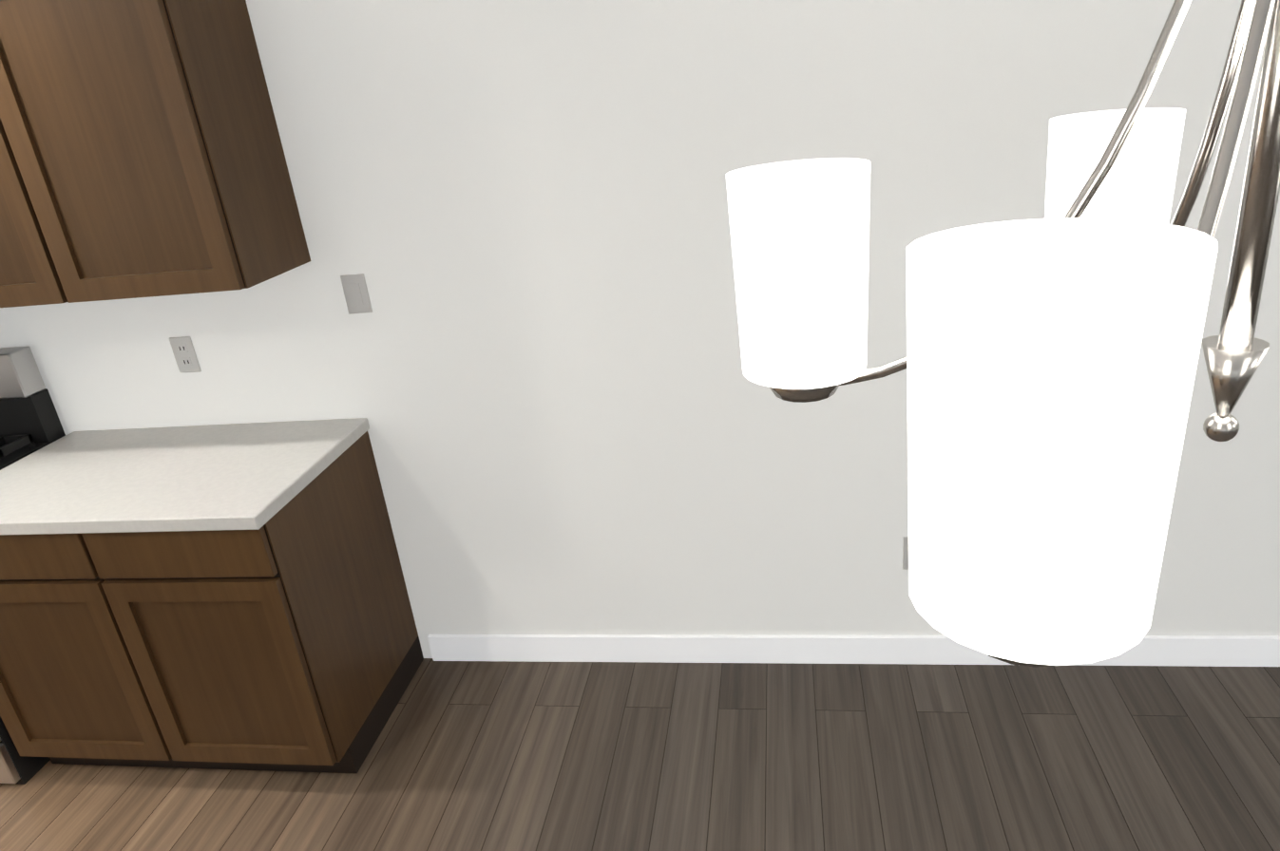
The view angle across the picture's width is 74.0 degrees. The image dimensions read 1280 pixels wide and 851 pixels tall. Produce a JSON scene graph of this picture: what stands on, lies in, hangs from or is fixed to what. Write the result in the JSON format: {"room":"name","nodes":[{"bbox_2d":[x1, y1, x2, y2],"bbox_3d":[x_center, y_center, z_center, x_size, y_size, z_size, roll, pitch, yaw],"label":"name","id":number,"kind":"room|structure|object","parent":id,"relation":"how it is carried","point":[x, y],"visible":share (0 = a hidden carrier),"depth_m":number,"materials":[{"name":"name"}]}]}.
{"room":"kitchen","nodes":[
{"label":"kitchen","id":0,"kind":"room"},
{"bbox_2d":[0,658,1279,850],"bbox_3d":[-1.995,3.035,-1.956,16.400,0.100,11.900,-2,23,10],"label":"floor","id":1,"kind":"structure","parent":0,"point":[654,757],"depth_m":2.38,"materials":[{"name":"brown wood"}]},
{"bbox_2d":[0,346,65,784],"bbox_3d":[-2.314,0.457,2.671,0.826,1.215,0.682,-2,23,10],"label":"range","id":2,"kind":"object","parent":1,"relation":"on","point":[29,422],"visible":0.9,"depth_m":2.67,"materials":[{"name":"grey metal"}]},
{"bbox_2d":[0,533,193,768],"bbox_3d":[-1.576,0.563,2.660,0.582,0.874,0.606,-2,23,10],"label":"base cabinet","id":3,"kind":"object","parent":1,"relation":"on","point":[79,684],"depth_m":2.38,"materials":[{"name":"brown wood"}]},
{"bbox_2d":[98,431,423,773],"bbox_3d":[-1.130,0.545,2.582,0.581,0.874,0.606,-2,23,10],"label":"base cabinet","id":4,"kind":"object","parent":1,"relation":"on","point":[285,639],"depth_m":2.35,"materials":[{"name":"brown wood"}]},
{"bbox_2d":[0,418,369,535],"bbox_3d":[-2.966,0.202,2.712,4.230,0.038,0.629,-2,23,10],"label":"countertop","id":5,"kind":"structure","parent":4,"relation":"on","point":[254,476],"depth_m":2.36,"materials":[{"name":"stone"}]},
{"bbox_2d":[0,0,1279,658],"bbox_3d":[-1.336,-0.376,2.623,16.400,2.580,0.120,-2,23,10],"label":"wall","id":6,"kind":"structure","parent":0,"point":[530,365],"depth_m":2.37,"materials":[{"name":"paint"}]},
{"bbox_2d":[0,0,310,307],"bbox_3d":[-1.516,-0.743,2.234,1.024,0.775,0.346,-2,23,10],"label":"upper cabinet","id":7,"kind":"object","parent":6,"relation":"attached to","point":[142,153],"visible":1,"depth_m":2.06,"materials":[{"name":"brown wood"}]},
{"bbox_2d":[168,336,201,373],"bbox_3d":[-1.409,-0.219,2.631,0.075,0.115,0.008,-2,23,10],"label":"outlet","id":8,"kind":"object","parent":6,"relation":"attached to","point":[184,353],"visible":1,"depth_m":2.63,"materials":[{"name":"white plastic"}]},
{"bbox_2d":[340,273,372,314],"bbox_3d":[-0.824,-0.382,2.469,0.075,0.115,0.008,-2,23,10],"label":"light switch","id":9,"kind":"object","parent":6,"relation":"attached to","point":[355,294],"visible":1,"depth_m":2.47,"materials":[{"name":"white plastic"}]},
{"bbox_2d":[427,634,1279,667],"bbox_3d":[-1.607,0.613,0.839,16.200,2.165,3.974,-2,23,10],"label":"trim","id":10,"kind":"structure","parent":6,"relation":"attached to","point":[1229,651],"depth_m":2.72,"materials":[{"name":"paint"}]},
{"bbox_2d":[902,536,908,570],"bbox_3d":[0.825,0.381,2.537,0.075,0.115,0.008,-2,23,10],"label":"electrical outlet","id":11,"kind":"object","parent":6,"relation":"attached to","point":[906,555],"visible":0.23,"depth_m":2.54,"materials":[{"name":"white plastic"}]},
{"bbox_3d":[-2.275,0.570,-2.969,16.400,0.100,11.900,-2,23,10],"label":"ceiling","id":12,"kind":"structure","parent":0,"visible":0},
{"bbox_2d":[725,0,1279,668],"bbox_3d":[0.416,-0.505,0.498,0.783,1.101,0.762,-2,23,10],"label":"chandelier","id":13,"kind":"object","parent":12,"relation":"hanging from","point":[1049,359],"visible":1,"depth_m":0.40,"materials":[{"name":"white glass"}]}
]}

